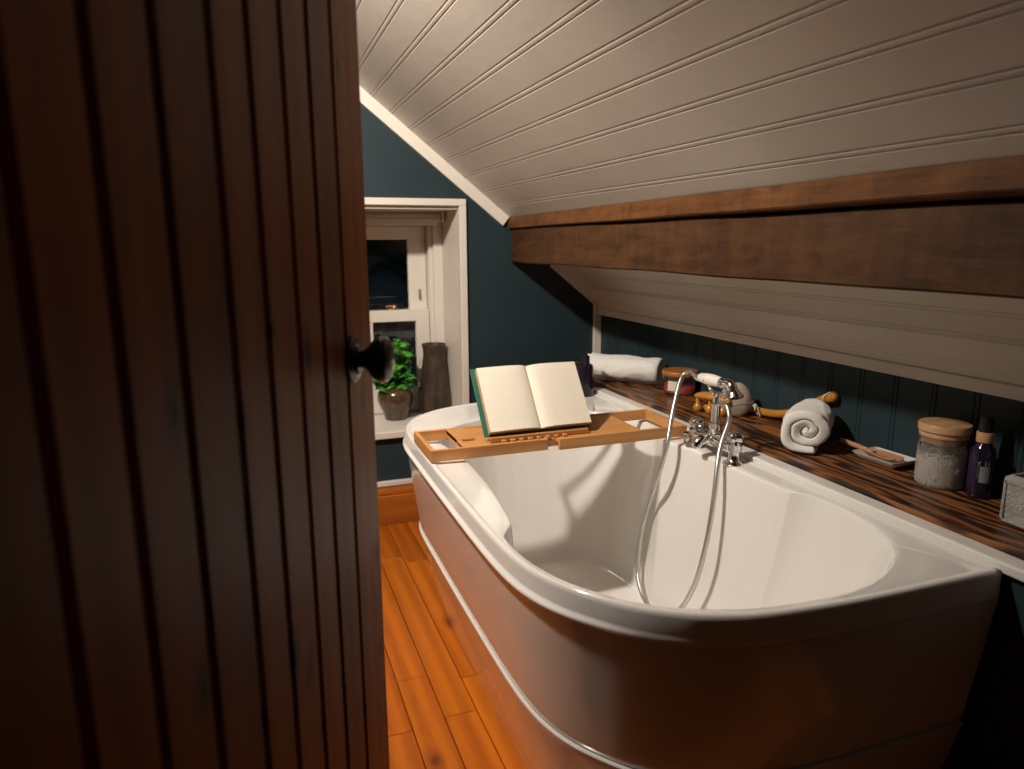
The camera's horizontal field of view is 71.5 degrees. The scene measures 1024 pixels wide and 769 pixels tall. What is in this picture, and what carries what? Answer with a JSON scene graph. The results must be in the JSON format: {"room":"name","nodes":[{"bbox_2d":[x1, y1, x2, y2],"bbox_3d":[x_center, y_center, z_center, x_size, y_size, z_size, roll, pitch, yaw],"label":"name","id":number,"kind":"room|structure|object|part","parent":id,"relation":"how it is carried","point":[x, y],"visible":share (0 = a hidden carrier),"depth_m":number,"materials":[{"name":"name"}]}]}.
{"room":"attic bathroom","nodes":[
{"label":"attic bathroom","id":0,"kind":"room"},
{"bbox_2d":[379,521,525,768],"bbox_3d":[0.079,0.965,0.928,2.870,0.060,4.298,-4,12,-20],"label":"floor","id":1,"kind":"structure","parent":0,"point":[440,715],"depth_m":1.81,"materials":[{"name":"orange wood"}]},
{"bbox_2d":[0,0,394,768],"bbox_3d":[-0.235,0.085,0.564,0.144,1.788,0.803,1,11,4],"label":"door","id":2,"kind":"structure","parent":1,"relation":"on","point":[190,561],"depth_m":0.47,"materials":[{"name":"brown wood"}]},
{"bbox_3d":[-0.164,-0.030,0.853,0.043,0.056,0.056,1,11,4],"label":"knob","id":3,"kind":"part","parent":2,"relation":"part of","materials":[{"name":"black metal"}]},
{"bbox_2d":[403,392,1001,768],"bbox_3d":[0.191,0.471,1.754,0.738,0.578,1.477,-4,12,-20],"label":"bathtub","id":4,"kind":"object","parent":1,"relation":"on","point":[817,629],"visible":0.89,"depth_m":1.21,"materials":[{"name":"white ceramic"}]},
{"bbox_2d":[414,409,686,462],"bbox_3d":[0.103,0.065,1.888,0.702,0.159,0.226,-4,12,-20],"label":"tray","id":5,"kind":"object","parent":4,"relation":"on","point":[608,428],"visible":0.71,"depth_m":1.83,"materials":[{"name":"brown wood"}]},
{"bbox_3d":[-0.083,0.144,1.830,0.303,0.029,0.193,-4,12,-19],"label":"frame","id":6,"kind":"part","parent":5,"relation":"part of","materials":[{"name":"brown wood"}]},
{"bbox_2d":[470,362,590,437],"bbox_3d":[0.049,0.034,1.852,0.292,0.162,0.131,-5,12,-20],"label":"open book","id":7,"kind":"object","parent":5,"relation":"on","point":[511,399],"visible":1,"depth_m":1.84,"materials":[{"name":"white paper"}]},
{"bbox_3d":[0.087,0.148,1.810,0.240,0.020,0.010,-4,12,-19],"label":"rail","id":8,"kind":"part","parent":5,"relation":"part of","materials":[{"name":"brown wood"}]},
{"bbox_3d":[0.260,0.119,1.949,0.374,0.029,0.211,-4,12,-19],"label":"frame","id":9,"kind":"part","parent":5,"relation":"part of","materials":[{"name":"brown wood"}]},
{"bbox_2d":[578,349,593,396],"bbox_3d":[0.253,-0.040,2.440,0.055,0.162,0.055,5,13,25],"label":"toiletry bottle","id":10,"kind":"object","parent":4,"relation":"on","point":[585,369],"visible":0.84,"depth_m":2.42,"materials":[{"name":"purple glass"}]},
{"bbox_2d":[636,369,743,607],"bbox_3d":[0.446,0.291,1.841,0.139,0.655,0.321,-4,12,-20],"label":"mixer tap","id":11,"kind":"object","parent":4,"relation":"on","point":[730,442],"visible":0.94,"depth_m":1.75,"materials":[{"name":"silver metal"}]},
{"bbox_3d":[0.478,0.115,1.842,0.037,0.016,0.037,-4,12,-19],"label":"tap handle","id":12,"kind":"part","parent":11,"relation":"part of","materials":[{"name":"silver metal"}]},
{"bbox_3d":[0.531,0.144,1.698,0.037,0.016,0.037,-4,12,-19],"label":"tap handle","id":13,"kind":"part","parent":11,"relation":"part of","materials":[{"name":"silver metal"}]},
{"bbox_3d":[0.209,0.615,1.789,0.700,0.282,1.415,-4,12,-19],"label":"panel","id":14,"kind":"part","parent":4,"relation":"part of","materials":[{"name":"white ceramic"}]},
{"bbox_2d":[403,392,1001,646],"bbox_3d":[0.190,0.418,1.743,0.737,0.469,1.477,-4,12,-19],"label":"basin","id":15,"kind":"object","parent":4,"relation":"in","point":[535,548],"depth_m":1.54,"materials":[{"name":"white ceramic"}]},
{"bbox_2d":[360,104,592,481],"bbox_3d":[-0.813,-0.687,2.667,2.650,2.500,0.360,-4,12,-20],"label":"wall","id":16,"kind":"structure","parent":0,"point":[524,314],"depth_m":2.81,"materials":[{"name":"teal paint"}]},
{"bbox_2d":[377,478,412,487],"bbox_3d":[-0.852,0.417,2.668,2.100,0.020,0.018,-4,12,-20],"label":"trim","id":17,"kind":"structure","parent":16,"relation":"attached to","point":[406,480],"depth_m":2.80,"materials":[{"name":"paint"}]},
{"bbox_2d":[377,483,418,525],"bbox_3d":[-0.851,0.505,2.683,2.100,0.156,0.022,-4,12,-20],"label":"baseboard","id":18,"kind":"structure","parent":16,"relation":"attached to","point":[397,504],"depth_m":2.81,"materials":[{"name":"orange wood"}]},
{"bbox_2d":[365,197,468,439],"bbox_3d":[-0.557,-0.267,2.833,0.692,0.907,0.389,-4,12,-20],"label":"window","id":19,"kind":"structure","parent":16,"relation":"in","point":[415,272],"depth_m":2.96,"materials":[{"name":"paint"}]},
{"bbox_3d":[-0.522,-0.458,2.976,0.177,0.295,0.004,-4,12,-19],"label":"pane","id":20,"kind":"part","parent":19,"relation":"part of","materials":[{"name":"clear glass"}]},
{"bbox_2d":[373,339,416,420],"bbox_3d":[-0.494,-0.019,2.922,0.204,0.324,0.166,-4,12,-20],"label":"potted plant","id":21,"kind":"object","parent":19,"relation":"on","point":[395,397],"visible":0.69,"depth_m":2.89,"materials":[{"name":"green plant"}]},
{"bbox_3d":[-0.481,0.073,2.937,0.149,0.137,0.149,-4,12,-19],"label":"pot","id":22,"kind":"part","parent":21,"relation":"part of","materials":[{"name":"brown ceramic"}]},
{"bbox_3d":[-0.495,-0.125,3.015,0.184,0.289,0.004,-4,12,-19],"label":"pane","id":23,"kind":"part","parent":19,"relation":"part of","materials":[{"name":"clear glass"}]},
{"bbox_3d":[-0.611,-0.462,2.943,0.514,0.378,0.030,-4,12,-19],"label":"sash","id":24,"kind":"part","parent":19,"relation":"part of","materials":[{"name":"paint"}]},
{"bbox_3d":[-0.555,0.163,2.920,0.692,0.030,0.389,-4,12,-19],"label":"sill","id":25,"kind":"part","parent":19,"relation":"part of","materials":[{"name":"paint"}]},
{"bbox_3d":[-0.598,-0.090,2.984,0.514,0.436,0.032,-4,12,-19],"label":"sash","id":26,"kind":"part","parent":19,"relation":"part of","materials":[{"name":"paint"}]},
{"bbox_2d":[365,211,443,224],"bbox_3d":[-0.572,-0.653,2.781,0.620,0.056,0.046,-4,12,-20],"label":"roller blind","id":27,"kind":"object","parent":19,"relation":"attached to","point":[372,218],"visible":0.54,"depth_m":2.81,"materials":[{"name":"beige fabric"}]},
{"bbox_3d":[-0.600,-0.286,2.949,0.630,0.839,0.100,-4,12,-19],"label":"frame","id":28,"kind":"part","parent":19,"relation":"part of","materials":[{"name":"paint"}]},
{"bbox_2d":[418,342,451,413],"bbox_3d":[-0.326,-0.022,2.991,0.145,0.302,0.145,-4,12,-20],"label":"vase","id":29,"kind":"object","parent":19,"relation":"on","point":[434,393],"visible":0.88,"depth_m":2.94,"materials":[{"name":"brown ceramic"}]},
{"bbox_2d":[360,87,508,225],"bbox_3d":[-0.642,-1.101,2.443,1.334,1.078,0.016,-4,12,-20],"label":"trim","id":30,"kind":"structure","parent":16,"relation":"attached to","point":[366,99],"depth_m":2.62,"materials":[{"name":"paint"}]},
{"bbox_2d":[550,265,597,306],"bbox_3d":[0.256,-0.415,2.913,0.215,0.203,0.016,-4,12,-20],"label":"trim","id":31,"kind":"structure","parent":16,"relation":"attached to","point":[563,271],"depth_m":2.90,"materials":[{"name":"paint"}]},
{"bbox_2d":[592,301,601,353],"bbox_3d":[0.357,-0.243,2.985,0.034,0.286,0.016,-4,12,-20],"label":"trim","id":32,"kind":"structure","parent":16,"relation":"attached to","point":[597,318],"depth_m":2.98,"materials":[{"name":"paint"}]},
{"bbox_2d":[356,0,1023,346],"bbox_3d":[-0.120,-0.617,0.771,2.577,1.490,3.631,-4,12,-20],"label":"ceiling","id":33,"kind":"structure","parent":0,"point":[542,106],"depth_m":1.32,"materials":[{"name":"paint"}]},
{"bbox_2d":[508,155,1023,298],"bbox_3d":[0.684,-0.252,1.173,0.250,0.202,3.568,-4,12,-20],"label":"ceiling beam","id":34,"kind":"structure","parent":33,"relation":"attached to","point":[955,228],"depth_m":1.25,"materials":[{"name":"brown wood"}]},
{"bbox_2d":[601,315,1023,495],"bbox_3d":[1.031,0.371,1.423,0.100,0.900,3.582,-4,12,-20],"label":"wall","id":35,"kind":"structure","parent":0,"point":[872,408],"depth_m":1.77,"materials":[{"name":"teal paint"}]},
{"bbox_2d":[575,361,1023,560],"bbox_3d":[0.873,0.246,1.349,0.226,0.028,3.561,-4,12,-20],"label":"wooden shelf","id":36,"kind":"object","parent":35,"relation":"attached to","point":[834,461],"visible":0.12,"depth_m":1.53,"materials":[{"name":"brown wood"}]},
{"bbox_2d":[588,352,665,384],"bbox_3d":[0.399,-0.058,2.549,0.288,0.098,0.104,6,13,27],"label":"rolled towel","id":37,"kind":"object","parent":36,"relation":"on","point":[624,368],"visible":0.94,"depth_m":2.51,"materials":[{"name":"white fabric"}]},
{"bbox_2d":[662,367,697,395],"bbox_3d":[0.557,-0.010,2.358,0.117,0.078,0.117,-4,12,-20],"label":"jar candle","id":38,"kind":"object","parent":36,"relation":"on","point":[671,375],"visible":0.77,"depth_m":2.32,"materials":[{"name":"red glass"}]},
{"bbox_3d":[0.556,-0.038,2.352,0.117,0.020,0.117,-4,12,-19],"label":"lid","id":39,"kind":"part","parent":38,"relation":"part of","materials":[{"name":"brown wood"}]},
{"bbox_2d":[693,391,730,415],"bbox_3d":[0.588,0.054,2.074,0.054,0.064,0.120,-8,14,-35],"label":"wooden massager","id":40,"kind":"object","parent":36,"relation":"on","point":[707,396],"visible":0.66,"depth_m":2.07,"materials":[{"name":"brown wood"}]},
{"bbox_3d":[0.550,0.057,2.105,0.027,0.046,0.027,-4,12,-19],"label":"knob","id":41,"kind":"part","parent":40,"relation":"part of","materials":[{"name":"brown wood"}]},
{"bbox_3d":[0.577,0.064,2.073,0.027,0.046,0.027,-4,12,-19],"label":"knob","id":42,"kind":"part","parent":40,"relation":"part of","materials":[{"name":"brown wood"}]},
{"bbox_3d":[0.609,0.068,2.051,0.027,0.046,0.027,-4,12,-19],"label":"knob","id":43,"kind":"part","parent":40,"relation":"part of","materials":[{"name":"brown wood"}]},
{"bbox_2d":[722,382,760,416],"bbox_3d":[0.656,0.044,2.042,0.114,0.100,0.047,3,12,15],"label":"pad","id":44,"kind":"object","parent":36,"relation":"on","point":[740,407],"visible":0.64,"depth_m":2.03,"materials":[{"name":"beige"}]},
{"bbox_3d":[0.695,0.073,2.030,0.022,0.036,0.023,-4,12,-19],"label":"cord","id":45,"kind":"part","parent":44,"relation":"part of","materials":[{"name":"beige plastic"}]},
{"bbox_2d":[709,391,838,417],"bbox_3d":[0.709,0.040,1.994,0.061,0.126,0.478,-5,12,-22],"label":"bath brush","id":46,"kind":"object","parent":36,"relation":"on","point":[830,397],"visible":0.27,"depth_m":1.96,"materials":[{"name":"brown wood"}]},
{"bbox_2d":[781,398,833,453],"bbox_3d":[0.722,0.099,1.734,0.112,0.110,0.164,6,13,27],"label":"rolled towel","id":47,"kind":"object","parent":36,"relation":"on","point":[808,423],"visible":1,"depth_m":1.68,"materials":[{"name":"white fabric"}]},
{"bbox_2d":[852,447,915,468],"bbox_3d":[0.846,0.169,1.614,0.081,0.018,0.113,-5,12,-22],"label":"soap dish","id":48,"kind":"object","parent":36,"relation":"on","point":[907,461],"visible":0.75,"depth_m":1.60,"materials":[{"name":"grey ceramic"}]},
{"bbox_2d":[839,438,903,462],"bbox_3d":[0.830,0.151,1.644,0.050,0.021,0.155,-4,12,-20],"label":"wooden scoop","id":49,"kind":"object","parent":48,"relation":"in","point":[884,455],"visible":1,"depth_m":1.63,"materials":[{"name":"brown wood"}]},
{"bbox_2d":[914,417,973,489],"bbox_3d":[0.885,0.141,1.463,0.097,0.132,0.097,-4,12,-20],"label":"storage jar","id":50,"kind":"object","parent":36,"relation":"on","point":[943,444],"visible":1,"depth_m":1.43,"materials":[{"name":"clear glass"}]},
{"bbox_3d":[0.885,0.096,1.454,0.097,0.040,0.097,-4,12,-19],"label":"lid","id":51,"kind":"part","parent":50,"relation":"part of","materials":[{"name":"brown wood"}]},
{"bbox_2d":[965,415,996,498],"bbox_3d":[0.919,0.141,1.389,0.045,0.162,0.044,-4,12,-20],"label":"bottle","id":52,"kind":"object","parent":36,"relation":"on","point":[982,456],"visible":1,"depth_m":1.38,"materials":[{"name":"purple glass"}]},
{"bbox_3d":[0.920,0.164,1.393,0.044,0.114,0.044,-4,12,-19],"label":"glass","id":53,"kind":"part","parent":52,"relation":"part of","materials":[{"name":"black"}]},
{"bbox_2d":[999,472,1023,529],"bbox_3d":[0.954,0.209,1.235,0.131,0.089,0.123,-4,12,-20],"label":"holder","id":54,"kind":"object","parent":36,"relation":"on","point":[1012,502],"visible":1,"depth_m":1.25,"materials":[{"name":"white stone"}]},
{"bbox_2d":[591,289,1023,401],"bbox_3d":[0.956,-0.019,1.319,0.051,0.107,3.545,-4,12,-20],"label":"trim","id":55,"kind":"structure","parent":35,"relation":"attached to","point":[995,369],"depth_m":1.70,"materials":[{"name":"paint"}]},
{"bbox_2d":[941,573,1023,768],"bbox_3d":[0.760,0.553,1.359,0.033,0.572,3.582,-4,12,-20],"label":"wall","id":56,"kind":"structure","parent":0,"point":[991,735],"depth_m":1.17,"materials":[{"name":"teal paint"}]},
{"bbox_2d":[593,387,1023,581],"bbox_3d":[0.826,0.304,1.091,0.042,0.019,3.095,-4,12,-20],"label":"trim","id":57,"kind":"structure","parent":56,"relation":"attached to","point":[1011,566],"depth_m":1.36,"materials":[{"name":"white"}]}
]}

